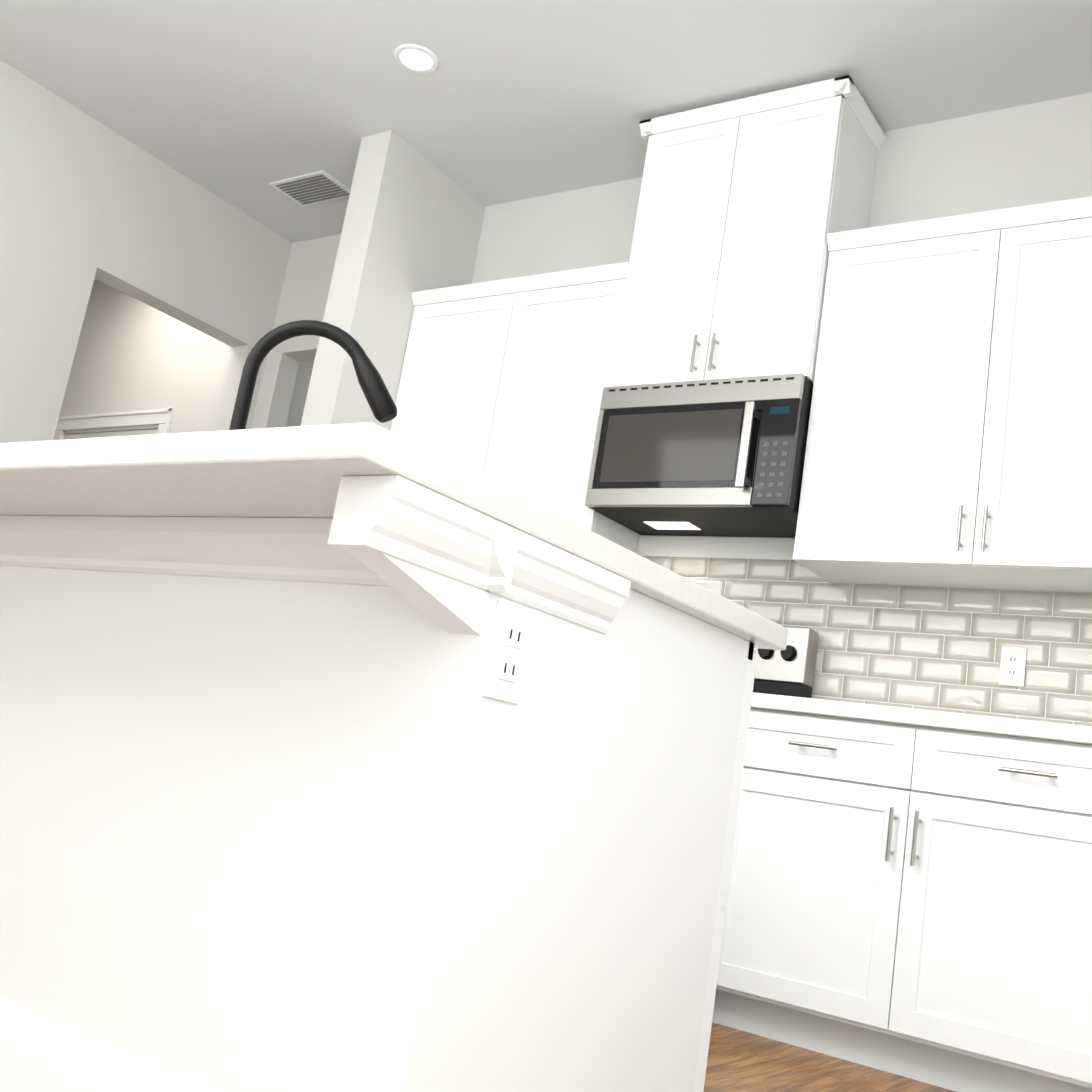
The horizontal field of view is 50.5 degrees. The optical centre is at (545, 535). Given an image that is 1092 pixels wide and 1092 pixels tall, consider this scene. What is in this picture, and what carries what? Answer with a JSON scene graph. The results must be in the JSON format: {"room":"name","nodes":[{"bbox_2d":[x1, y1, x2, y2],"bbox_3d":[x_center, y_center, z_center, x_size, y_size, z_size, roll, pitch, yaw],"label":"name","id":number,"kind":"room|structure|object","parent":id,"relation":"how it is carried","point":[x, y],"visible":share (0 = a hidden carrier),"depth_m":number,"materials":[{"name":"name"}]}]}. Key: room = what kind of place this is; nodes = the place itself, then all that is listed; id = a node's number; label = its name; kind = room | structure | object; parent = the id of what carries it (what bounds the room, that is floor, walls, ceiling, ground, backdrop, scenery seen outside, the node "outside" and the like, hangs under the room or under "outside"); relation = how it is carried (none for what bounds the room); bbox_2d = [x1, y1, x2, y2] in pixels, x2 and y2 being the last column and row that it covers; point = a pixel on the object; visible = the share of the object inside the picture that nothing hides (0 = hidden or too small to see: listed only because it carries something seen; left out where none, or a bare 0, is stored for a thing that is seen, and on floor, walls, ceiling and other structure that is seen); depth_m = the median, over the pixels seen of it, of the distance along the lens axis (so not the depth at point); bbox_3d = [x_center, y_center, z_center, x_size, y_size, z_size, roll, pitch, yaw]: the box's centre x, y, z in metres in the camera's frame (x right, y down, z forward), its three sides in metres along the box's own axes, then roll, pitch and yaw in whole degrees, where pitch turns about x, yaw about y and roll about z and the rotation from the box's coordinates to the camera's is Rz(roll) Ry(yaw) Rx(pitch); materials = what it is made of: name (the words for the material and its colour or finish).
{"room":"kitchen","nodes":[
{"label":"kitchen","id":0,"kind":"room"},
{"bbox_2d":[0,60,291,442],"bbox_3d":[-3.992,-1.143,2.342,0.130,3.060,8.600,1,-14,35],"label":"wall","id":1,"kind":"structure","parent":0,"point":[85,199],"depth_m":5.07,"materials":[{"name":"white paint"}]},
{"bbox_2d":[285,360,313,426],"bbox_3d":[-0.996,0.046,5.696,1.600,3.060,0.400,1,-14,35],"label":"wall","id":2,"kind":"structure","parent":0,"point":[299,394],"depth_m":6.11,"materials":[{"name":"white paint"}]},
{"bbox_2d":[301,130,485,430],"bbox_3d":[-0.768,-0.109,4.772,0.170,3.060,0.655,1,-14,35],"label":"wall","id":3,"kind":"structure","parent":0,"point":[413,220],"depth_m":4.78,"materials":[{"name":"white paint"}]},
{"bbox_2d":[0,0,1091,279],"bbox_3d":[-1.927,-2.383,2.566,8.800,0.080,11.000,1,-14,35],"label":"ceiling","id":4,"kind":"structure","parent":0,"point":[240,104],"depth_m":4.29,"materials":[{"name":"white paint"}]},
{"bbox_2d":[269,170,350,206],"bbox_3d":[-1.086,-1.610,5.386,0.360,0.010,0.220,1,-14,35],"label":"ceiling vent","id":5,"kind":"object","parent":4,"relation":"in","point":[313,188],"visible":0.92,"depth_m":5.37,"materials":[{"name":"white metal"}]},
{"bbox_2d":[394,44,439,72],"bbox_3d":[-0.476,-1.748,4.250,0.170,0.008,0.170,1,-14,35],"label":"recessed light","id":6,"kind":"object","parent":4,"relation":"in","point":[417,58],"visible":1,"depth_m":4.24,"materials":[{"name":"white plastic"}]},
{"bbox_2d":[59,92,1091,538],"bbox_3d":[-0.321,-0.006,4.916,8.400,3.060,0.120,1,-14,35],"label":"wall","id":7,"kind":"structure","parent":0,"point":[131,354],"depth_m":5.04,"materials":[{"name":"white paint"}]},
{"bbox_2d":[65,429,157,439],"bbox_3d":[-2.623,0.410,6.290,0.865,2.060,0.108,1,-14,35],"label":"hall door","id":8,"kind":"structure","parent":7,"relation":"in","point":[114,434],"depth_m":6.50,"materials":[{"name":"white wood"}]},
{"bbox_2d":[53,408,173,439],"bbox_3d":[-2.580,0.381,6.349,1.075,2.175,0.148,1,-14,35],"label":"door frame","id":9,"kind":"structure","parent":7,"relation":"attached to","point":[160,420],"depth_m":6.47,"materials":[{"name":"white wood"}]},
{"bbox_2d":[390,262,639,553],"bbox_3d":[-0.121,-0.438,4.607,1.065,1.105,0.368,1,-14,35],"label":"upper cabinet","id":10,"kind":"object","parent":7,"relation":"attached to","point":[503,383],"visible":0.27,"depth_m":4.46,"materials":[{"name":"white wood"}]},
{"bbox_2d":[610,75,885,386],"bbox_3d":[0.711,-0.993,4.185,0.816,1.070,0.402,1,-14,35],"label":"upper cabinet","id":11,"kind":"object","parent":7,"relation":"attached to","point":[747,205],"visible":0.92,"depth_m":4.04,"materials":[{"name":"white wood"}]},
{"bbox_2d":[585,373,813,537],"bbox_3d":[0.579,-0.263,4.014,0.752,0.442,0.444,1,-14,35],"label":"microwave","id":12,"kind":"object","parent":11,"relation":"attached to","point":[721,457],"visible":1,"depth_m":3.86,"materials":[{"name":"silver metal"}]},
{"bbox_2d":[637,536,1091,725],"bbox_3d":[0.628,0.304,4.074,2.926,0.609,0.010,1,-14,35],"label":"backsplash","id":13,"kind":"structure","parent":7,"relation":"attached to","point":[929,648],"depth_m":3.68,"materials":[{"name":"white tile"}]},
{"bbox_2d":[999,646,1026,686],"bbox_3d":[1.408,0.396,3.489,0.072,0.118,0.010,1,-14,35],"label":"outlet","id":14,"kind":"object","parent":13,"relation":"attached to","point":[1012,666],"visible":1,"depth_m":3.49,"materials":[{"name":"white plastic"}]},
{"bbox_2d":[793,196,1091,592],"bbox_3d":[1.390,-0.412,3.547,1.095,1.105,0.368,1,-14,35],"label":"upper cabinet","id":15,"kind":"object","parent":7,"relation":"attached to","point":[949,441],"visible":1,"depth_m":3.48,"materials":[{"name":"white wood"}]},
{"bbox_2d":[703,1022,955,1091],"bbox_3d":[-2.422,0.643,1.935,8.800,0.060,11.000,1,-14,35],"label":"floor","id":16,"kind":"structure","parent":0,"point":[740,1060],"depth_m":2.78,"materials":[{"name":"brown wood"}]},
{"bbox_2d":[0,475,757,1091],"bbox_3d":[-0.828,0.476,2.178,2.197,0.864,1.071,1,-14,35],"label":"kitchen island","id":17,"kind":"object","parent":16,"relation":"on","point":[386,783],"visible":1,"depth_m":1.54,"materials":[{"name":"white paint"}]},
{"bbox_2d":[0,422,787,649],"bbox_3d":[-0.800,0.130,2.219,2.215,0.250,1.100,1,-14,35],"label":"island countertop","id":18,"kind":"structure","parent":17,"relation":"on","point":[290,472],"depth_m":1.43,"materials":[{"name":"stone"}]},
{"bbox_2d":[229,320,396,429],"bbox_3d":[-0.466,-0.187,2.113,0.330,0.424,0.209,1,-14,35],"label":"faucet","id":19,"kind":"object","parent":18,"relation":"on","point":[381,403],"visible":0.67,"depth_m":2.10,"materials":[{"name":"black metal"}]},
{"bbox_2d":[753,626,817,697],"bbox_3d":[0.305,0.800,3.651,0.752,1.190,0.724,1,-14,35],"label":"range","id":20,"kind":"object","parent":16,"relation":"on","point":[789,671],"visible":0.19,"depth_m":3.79,"materials":[{"name":"silver metal"}]},
{"bbox_2d":[712,708,1091,1091],"bbox_3d":[1.075,0.987,3.133,1.095,0.864,0.658,1,-14,35],"label":"base cabinet","id":21,"kind":"object","parent":16,"relation":"on","point":[912,902],"visible":0.94,"depth_m":2.90,"materials":[{"name":"white wood"}]},
{"bbox_2d":[751,692,1091,744],"bbox_3d":[1.151,0.551,3.230,1.095,0.040,0.643,1,-14,35],"label":"countertop","id":22,"kind":"structure","parent":21,"relation":"on","point":[1059,732],"depth_m":2.97,"materials":[{"name":"stone"}]}
]}

